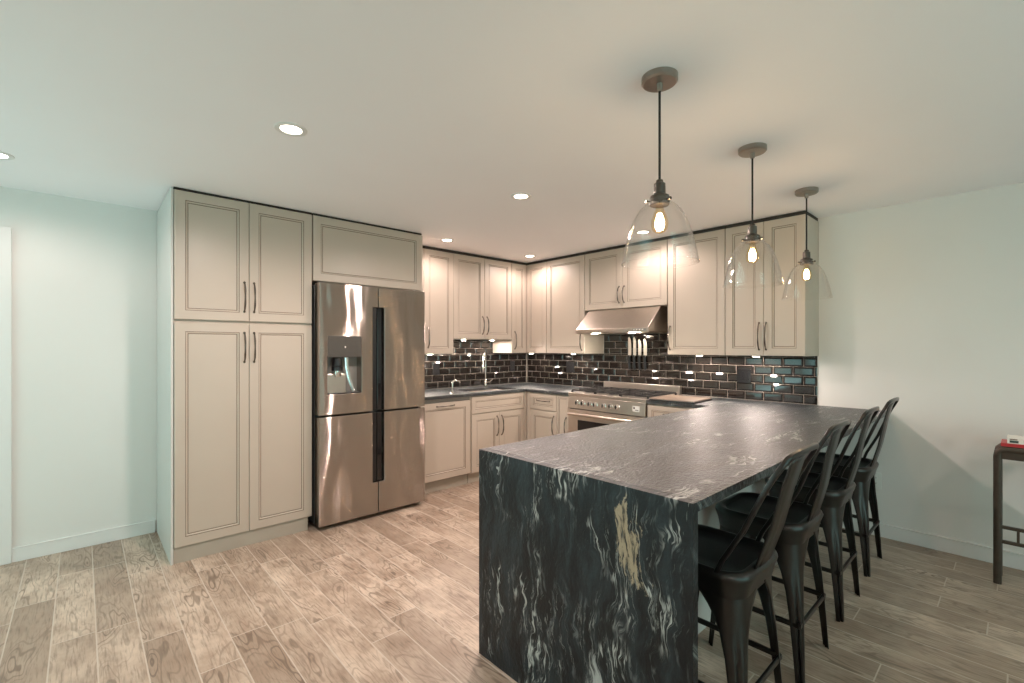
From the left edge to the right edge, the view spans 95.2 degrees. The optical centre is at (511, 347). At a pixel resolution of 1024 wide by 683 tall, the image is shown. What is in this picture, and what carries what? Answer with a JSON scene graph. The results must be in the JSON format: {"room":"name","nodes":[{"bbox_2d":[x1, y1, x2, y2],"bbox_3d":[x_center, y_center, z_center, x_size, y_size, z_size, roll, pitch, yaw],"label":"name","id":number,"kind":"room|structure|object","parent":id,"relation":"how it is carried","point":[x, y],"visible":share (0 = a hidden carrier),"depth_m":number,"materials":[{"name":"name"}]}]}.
{"room":"kitchen","nodes":[
{"label":"kitchen","id":0,"kind":"room"},
{"bbox_2d":[0,186,525,547],"bbox_3d":[-2.160,0.177,3.997,6.500,2.386,0.100,0,0,-43],"label":"wall","id":1,"kind":"structure","parent":0,"point":[84,272],"depth_m":3.20,"materials":[{"name":"paint"}]},
{"bbox_2d":[0,226,11,565],"bbox_3d":[-3.530,0.305,2.620,0.992,2.130,0.071,0,0,-43],"label":"door","id":2,"kind":"structure","parent":1,"relation":"in","point":[5,232],"depth_m":2.95,"materials":[{"name":"paint"}]},
{"bbox_2d":[12,520,154,562],"bbox_3d":[-2.916,1.324,3.223,0.728,0.092,0.017,0,0,-43],"label":"baseboard","id":3,"kind":"structure","parent":1,"relation":"attached to","point":[35,550],"depth_m":3.19,"materials":[{"name":"paint"}]},
{"bbox_2d":[422,246,452,353],"bbox_3d":[-0.935,-0.473,4.798,0.601,1.079,0.373,0,0,-43],"label":"upper cabinet","id":4,"kind":"object","parent":1,"relation":"attached to","point":[437,263],"visible":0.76,"depth_m":4.77,"materials":[{"name":"beige paint"}]},
{"bbox_2d":[453,251,510,339],"bbox_3d":[-0.409,-0.551,5.281,0.824,0.922,0.373,0,0,-43],"label":"upper cabinet","id":5,"kind":"object","parent":1,"relation":"attached to","point":[481,284],"visible":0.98,"depth_m":5.14,"materials":[{"name":"beige paint"}]},
{"bbox_2d":[0,0,1023,262],"bbox_3d":[0.310,-1.066,1.310,6.500,0.100,7.400,0,0,-43],"label":"ceiling","id":6,"kind":"structure","parent":0,"point":[425,117],"depth_m":1.96,"materials":[{"name":"paint"}]},
{"bbox_2d":[0,151,14,159],"bbox_3d":[-2.713,-1.013,2.456,0.140,0.007,0.140,0,0,-43],"label":"recessed light","id":7,"kind":"object","parent":6,"relation":"in","point":[3,156],"visible":1,"depth_m":2.48,"materials":[{"name":"paint"}]},
{"bbox_2d":[274,122,306,136],"bbox_3d":[-1.028,-1.013,2.176,0.140,0.007,0.140,0,0,-43],"label":"recessed light","id":8,"kind":"object","parent":6,"relation":"in","point":[287,128],"visible":1,"depth_m":2.17,"materials":[{"name":"paint"}]},
{"bbox_2d":[440,238,453,241],"bbox_3d":[-0.615,-1.013,4.423,0.140,0.007,0.140,0,0,-43],"label":"recessed light","id":9,"kind":"object","parent":6,"relation":"in","point":[442,239],"visible":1,"depth_m":4.42,"materials":[{"name":"paint"}]},
{"bbox_2d":[511,193,530,199],"bbox_3d":[0.061,-1.013,3.139,0.140,0.007,0.140,0,0,-43],"label":"recessed light","id":10,"kind":"object","parent":6,"relation":"in","point":[518,196],"visible":1,"depth_m":3.14,"materials":[{"name":"paint"}]},
{"bbox_2d":[524,255,535,257],"bbox_3d":[0.200,-1.013,5.198,0.140,0.007,0.140,0,0,-43],"label":"recessed light","id":11,"kind":"object","parent":6,"relation":"in","point":[526,256],"visible":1,"depth_m":5.20,"materials":[{"name":"paint"}]},
{"bbox_2d":[635,230,650,234],"bbox_3d":[1.154,-1.013,4.117,0.140,0.007,0.140,0,0,-43],"label":"recessed light","id":12,"kind":"object","parent":6,"relation":"in","point":[641,232],"visible":1,"depth_m":4.11,"materials":[{"name":"paint"}]},
{"bbox_2d":[621,66,699,263],"bbox_3d":[0.555,-0.666,1.758,0.281,0.701,0.281,0,0,-43],"label":"pendant light","id":13,"kind":"object","parent":6,"relation":"hanging from","point":[659,79],"visible":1,"depth_m":1.74,"materials":[{"name":"metal"}]},
{"bbox_2d":[645,179,671,207],"bbox_3d":[0.562,-0.580,1.756,0.095,0.096,0.093,0,0,-43],"label":"socket","id":14,"kind":"object","parent":13,"relation":"attached to","point":[660,199],"depth_m":1.74,"materials":[{"name":"metal"}]},
{"bbox_2d":[723,142,783,288],"bbox_3d":[1.225,-0.666,2.383,0.281,0.701,0.281,0,0,-43],"label":"pendant light","id":15,"kind":"object","parent":6,"relation":"hanging from","point":[751,150],"visible":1,"depth_m":2.37,"materials":[{"name":"metal"}]},
{"bbox_2d":[741,224,762,243],"bbox_3d":[1.233,-0.580,2.382,0.095,0.096,0.093,0,0,-43],"label":"socket","id":16,"kind":"object","parent":15,"relation":"attached to","point":[752,237],"depth_m":2.36,"materials":[{"name":"metal"}]},
{"bbox_2d":[781,186,832,300],"bbox_3d":[1.901,-0.666,3.019,0.281,0.701,0.281,0,0,-43],"label":"pendant light","id":17,"kind":"object","parent":6,"relation":"hanging from","point":[805,192],"visible":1,"depth_m":3.00,"materials":[{"name":"metal"}]},
{"bbox_2d":[798,250,815,265],"bbox_3d":[1.909,-0.580,3.017,0.095,0.096,0.093,0,0,-43],"label":"socket","id":18,"kind":"object","parent":17,"relation":"attached to","point":[807,260],"depth_m":3.00,"materials":[{"name":"metal"}]},
{"bbox_2d":[0,481,1023,682],"bbox_3d":[0.310,1.420,1.310,6.500,0.100,7.400,0,0,-43],"label":"floor","id":19,"kind":"structure","parent":0,"point":[392,595],"depth_m":2.41,"materials":[{"name":"brown wood"}]},
{"bbox_2d":[157,187,311,564],"bbox_3d":[-2.061,0.178,3.488,0.867,2.384,0.778,0,0,-43],"label":"pantry cabinet","id":20,"kind":"object","parent":19,"relation":"on","point":[234,276],"visible":1,"depth_m":3.19,"materials":[{"name":"beige paint"}]},
{"bbox_2d":[308,282,424,527],"bbox_3d":[-1.366,0.439,4.067,0.910,1.862,0.812,0,0,-43],"label":"refrigerator","id":21,"kind":"object","parent":19,"relation":"on","point":[368,343],"visible":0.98,"depth_m":3.72,"materials":[{"name":"silver metal"}]},
{"bbox_2d":[311,213,421,406],"bbox_3d":[-1.393,0.177,4.126,0.972,2.383,0.742,0,0,-43],"label":"upper cabinet","id":22,"kind":"object","parent":19,"relation":"on","point":[344,251],"visible":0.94,"depth_m":3.81,"materials":[{"name":"beige paint"}]},
{"bbox_2d":[422,396,469,493],"bbox_3d":[-0.833,0.929,4.681,0.596,0.882,0.664,0,0,-43],"label":"dishwasher","id":23,"kind":"object","parent":19,"relation":"on","point":[447,421],"visible":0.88,"depth_m":4.49,"materials":[{"name":"beige paint"}]},
{"bbox_2d":[467,391,526,482],"bbox_3d":[-0.322,0.928,5.152,0.784,0.883,0.664,0,0,-43],"label":"base cabinet","id":24,"kind":"object","parent":19,"relation":"on","point":[495,419],"visible":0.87,"depth_m":4.88,"materials":[{"name":"beige paint"}]},
{"bbox_2d":[425,382,589,399],"bbox_3d":[-0.120,0.471,4.948,2.006,0.030,1.257,0,0,-43],"label":"countertop","id":25,"kind":"structure","parent":24,"relation":"on","point":[430,394],"depth_m":5.07,"materials":[{"name":"stone"}]},
{"bbox_2d":[450,380,460,393],"bbox_3d":[-0.559,0.388,4.640,0.118,0.136,0.040,0,0,-43],"label":"water tap","id":26,"kind":"object","parent":25,"relation":"on","point":[453,381],"visible":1,"depth_m":4.61,"materials":[{"name":"silver metal"}]},
{"bbox_2d":[467,389,501,391],"bbox_3d":[-0.287,0.589,5.114,0.670,0.205,0.390,0,0,-43],"label":"sink","id":27,"kind":"object","parent":25,"relation":"in","point":[491,389],"visible":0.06,"depth_m":5.33,"materials":[{"name":"metal"}]},
{"bbox_2d":[482,353,492,386],"bbox_3d":[-0.318,0.257,5.390,0.113,0.398,0.186,0,0,34],"label":"faucet","id":28,"kind":"object","parent":25,"relation":"on","point":[484,369],"visible":1,"depth_m":5.44,"materials":[{"name":"silver metal"}]},
{"bbox_2d":[527,392,557,439],"bbox_3d":[0.530,0.928,5.216,0.664,0.883,0.435,0,0,-43],"label":"base cabinet","id":29,"kind":"object","parent":19,"relation":"on","point":[541,407],"visible":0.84,"depth_m":5.02,"materials":[{"name":"beige paint"}]},
{"bbox_2d":[557,395,568,433],"bbox_3d":[0.735,0.928,4.994,0.664,0.883,0.162,0,0,-43],"label":"base cabinet","id":30,"kind":"object","parent":19,"relation":"on","point":[562,400],"visible":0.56,"depth_m":4.80,"materials":[{"name":"beige paint"}]},
{"bbox_2d":[567,381,681,431],"bbox_3d":[1.074,0.870,4.586,0.713,1.000,0.886,0,0,-43],"label":"stove","id":31,"kind":"object","parent":19,"relation":"on","point":[615,402],"visible":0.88,"depth_m":4.48,"materials":[{"name":"metal"}]},
{"bbox_2d":[568,390,674,402],"bbox_3d":[1.085,0.468,4.596,0.592,0.033,0.886,0,0,-43],"label":"cooktop","id":32,"kind":"object","parent":31,"relation":"in","point":[591,395],"depth_m":4.42,"materials":[{"name":"metal"}]},
{"bbox_2d":[648,404,694,416],"bbox_3d":[1.593,0.928,4.060,0.664,0.883,0.582,0,0,-43],"label":"base cabinet","id":33,"kind":"object","parent":19,"relation":"on","point":[653,409],"visible":0.08,"depth_m":3.97,"materials":[{"name":"beige paint"}]},
{"bbox_2d":[698,443,818,682],"bbox_3d":[0.776,0.844,1.686,0.395,1.051,0.516,0,0,-43],"label":"bar stool","id":34,"kind":"object","parent":19,"relation":"on","point":[732,567],"visible":0.56,"depth_m":1.54,"materials":[{"name":"black metal"}]},
{"bbox_2d":[698,448,822,633],"bbox_3d":[1.165,0.928,2.875,2.913,0.883,0.570,0,0,-43],"label":"base cabinet","id":35,"kind":"object","parent":19,"relation":"on","point":[708,516],"visible":0.02,"depth_m":2.31,"materials":[{"name":"beige paint"}]},
{"bbox_2d":[479,395,885,682],"bbox_3d":[1.087,0.913,2.934,2.953,0.914,1.558,0,0,-43],"label":"countertop","id":36,"kind":"structure","parent":35,"relation":"on","point":[588,538],"depth_m":1.76,"materials":[{"name":"stone"}]},
{"bbox_2d":[649,395,711,403],"bbox_3d":[1.450,0.444,4.022,0.390,0.021,0.390,0,0,43],"label":"cutting board","id":37,"kind":"object","parent":36,"relation":"on","point":[667,398],"visible":1,"depth_m":3.97,"materials":[{"name":"brown wood"}]},
{"bbox_2d":[709,419,850,682],"bbox_3d":[1.210,0.839,2.116,0.395,1.062,0.492,0,0,-43],"label":"bar stool","id":38,"kind":"object","parent":19,"relation":"on","point":[799,534],"visible":0.73,"depth_m":1.98,"materials":[{"name":"black metal"}]},
{"bbox_2d":[764,406,878,621],"bbox_3d":[1.685,0.839,2.563,0.395,1.062,0.492,0,0,-43],"label":"bar stool","id":39,"kind":"object","parent":19,"relation":"on","point":[836,507],"visible":0.68,"depth_m":2.40,"materials":[{"name":"black metal"}]},
{"bbox_2d":[810,397,898,576],"bbox_3d":[2.170,0.839,3.022,0.395,1.062,0.492,0,0,-43],"label":"bar stool","id":40,"kind":"object","parent":19,"relation":"on","point":[864,479],"visible":0.59,"depth_m":2.85,"materials":[{"name":"black metal"}]},
{"bbox_2d":[993,443,1023,584],"bbox_3d":[3.312,0.970,2.304,0.188,0.800,1.310,0,0,-43],"label":"console table","id":41,"kind":"object","parent":19,"relation":"on","point":[1000,453],"visible":0.94,"depth_m":2.71,"materials":[{"name":"brown metal"}]},
{"bbox_2d":[1001,439,1023,447],"bbox_3d":[2.992,0.560,2.645,0.170,0.018,0.310,0,0,-43],"label":"magazine","id":42,"kind":"object","parent":41,"relation":"on","point":[1003,441],"visible":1,"depth_m":2.68,"materials":[{"name":"red paper"}]},
{"bbox_2d":[1007,435,1023,444],"bbox_3d":[3.002,0.535,2.634,0.156,0.030,0.290,0,0,-43],"label":"magazine","id":43,"kind":"object","parent":42,"relation":"on","point":[1012,439],"visible":1,"depth_m":2.67,"materials":[{"name":"white paper"}]},
{"bbox_2d":[527,182,1023,553],"bbox_3d":[2.666,0.177,3.476,0.100,2.386,7.200,0,0,-43],"label":"wall","id":44,"kind":"structure","parent":0,"point":[925,310],"depth_m":3.17,"materials":[{"name":"paint"}]},
{"bbox_2d":[493,259,546,352],"bbox_3d":[0.206,-0.473,5.649,0.574,1.079,0.664,0,0,-43],"label":"upper cabinet","id":45,"kind":"object","parent":44,"relation":"attached to","point":[528,280],"visible":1,"depth_m":5.52,"materials":[{"name":"beige paint"}]},
{"bbox_2d":[547,252,603,353],"bbox_3d":[0.693,-0.473,5.267,0.373,1.079,0.550,0,0,-43],"label":"upper cabinet","id":46,"kind":"object","parent":44,"relation":"attached to","point":[566,311],"visible":0.84,"depth_m":5.15,"materials":[{"name":"beige paint"}]},
{"bbox_2d":[425,333,816,404],"bbox_3d":[0.561,0.034,4.209,2.005,0.841,3.270,0,0,-43],"label":"tile backsplash","id":47,"kind":"structure","parent":44,"relation":"attached to","point":[785,379],"depth_m":4.84,"materials":[{"name":"tile"}]},
{"bbox_2d":[433,363,438,374],"bbox_3d":[-0.831,0.237,5.131,0.085,0.125,0.010,0,0,-43],"label":"wall outlet","id":48,"kind":"object","parent":47,"relation":"attached to","point":[435,365],"visible":1,"depth_m":5.13,"materials":[{"name":"black plastic"}]},
{"bbox_2d":[510,361,514,370],"bbox_3d":[0.009,0.235,5.904,0.075,0.120,0.010,0,0,-43],"label":"wall outlet","id":49,"kind":"object","parent":47,"relation":"attached to","point":[512,363],"visible":1,"depth_m":5.90,"materials":[{"name":"black plastic"}]},
{"bbox_2d":[566,362,573,371],"bbox_3d":[0.688,0.232,5.532,0.010,0.120,0.118,0,0,-43],"label":"wall outlet","id":50,"kind":"object","parent":47,"relation":"attached to","point":[569,365],"visible":1,"depth_m":5.53,"materials":[{"name":"black plastic"}]},
{"bbox_2d":[627,348,649,351],"bbox_3d":[1.308,0.027,4.856,0.012,0.035,0.270,0,0,-43],"label":"strip","id":51,"kind":"object","parent":47,"relation":"attached to","point":[642,349],"visible":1,"depth_m":4.82,"materials":[{"name":"black plastic"}]},
{"bbox_2d":[628,337,630,369],"bbox_3d":[1.235,0.060,4.915,0.020,0.346,0.040,0,0,-43],"label":"kitchen knife","id":52,"kind":"object","parent":51,"relation":"attached to","point":[629,339],"visible":1,"depth_m":4.91,"materials":[{"name":"metal"}]},
{"bbox_2d":[633,338,635,369],"bbox_3d":[1.276,0.062,4.871,0.020,0.342,0.038,0,0,-43],"label":"kitchen knife","id":53,"kind":"object","parent":51,"relation":"attached to","point":[634,339],"visible":1,"depth_m":4.87,"materials":[{"name":"metal"}]},
{"bbox_2d":[638,339,640,369],"bbox_3d":[1.316,0.072,4.827,0.020,0.322,0.038,0,0,-43],"label":"kitchen knife","id":54,"kind":"object","parent":51,"relation":"attached to","point":[639,341],"visible":1,"depth_m":4.83,"materials":[{"name":"metal"}]},
{"bbox_2d":[643,339,646,369],"bbox_3d":[1.359,0.070,4.779,0.020,0.326,0.040,0,0,-43],"label":"kitchen knife","id":55,"kind":"object","parent":51,"relation":"attached to","point":[645,342],"visible":1,"depth_m":4.77,"materials":[{"name":"metal"}]},
{"bbox_2d":[737,369,750,382],"bbox_3d":[2.023,0.250,4.080,0.009,0.122,0.118,0,0,-43],"label":"wall outlet","id":56,"kind":"object","parent":47,"relation":"attached to","point":[743,375],"visible":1,"depth_m":4.08,"materials":[{"name":"black plastic"}]},
{"bbox_2d":[739,372,742,379],"bbox_3d":[2.005,0.250,4.095,0.003,0.068,0.034,0,0,-43],"label":"switch","id":57,"kind":"object","parent":56,"relation":"attached to","point":[740,373],"depth_m":4.09,"materials":[{"name":"black plastic"}]},
{"bbox_2d":[744,372,748,379],"bbox_3d":[2.037,0.250,4.061,0.003,0.068,0.034,0,0,-43],"label":"switch","id":58,"kind":"object","parent":56,"relation":"attached to","point":[746,374],"depth_m":4.06,"materials":[{"name":"black plastic"}]},
{"bbox_2d":[585,237,667,310],"bbox_3d":[1.203,-0.700,4.713,0.373,0.624,0.948,0,0,-43],"label":"upper cabinet","id":59,"kind":"object","parent":44,"relation":"attached to","point":[641,280],"visible":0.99,"depth_m":4.57,"materials":[{"name":"beige paint"}]},
{"bbox_2d":[576,306,667,334],"bbox_3d":[1.126,-0.260,4.655,0.547,0.250,0.832,0,0,-43],"label":"range hood","id":60,"kind":"object","parent":59,"relation":"attached to","point":[652,319],"visible":0.96,"depth_m":4.44,"materials":[{"name":"metal"}]},
{"bbox_2d":[668,226,725,354],"bbox_3d":[1.701,-0.473,4.171,0.373,1.079,0.515,0,0,-43],"label":"upper cabinet","id":61,"kind":"object","parent":44,"relation":"attached to","point":[696,289],"visible":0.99,"depth_m":4.07,"materials":[{"name":"beige paint"}]},
{"bbox_2d":[725,210,818,355],"bbox_3d":[2.076,-0.473,3.764,0.373,1.079,0.583,0,0,-43],"label":"upper cabinet","id":62,"kind":"object","parent":44,"relation":"attached to","point":[758,322],"visible":0.97,"depth_m":3.62,"materials":[{"name":"beige paint"}]},
{"bbox_2d":[875,472,881,489],"bbox_3d":[2.649,0.970,3.412,0.010,0.120,0.075,0,0,-43],"label":"wall outlet","id":63,"kind":"object","parent":44,"relation":"attached to","point":[878,476],"visible":0.5,"depth_m":3.40,"materials":[{"name":"white plastic"}]},
{"bbox_2d":[842,518,1023,570],"bbox_3d":[3.760,1.321,2.199,0.017,0.097,3.840,0,0,-43],"label":"baseboard","id":64,"kind":"structure","parent":44,"relation":"attached to","point":[1014,560],"depth_m":3.12,"materials":[{"name":"paint"}]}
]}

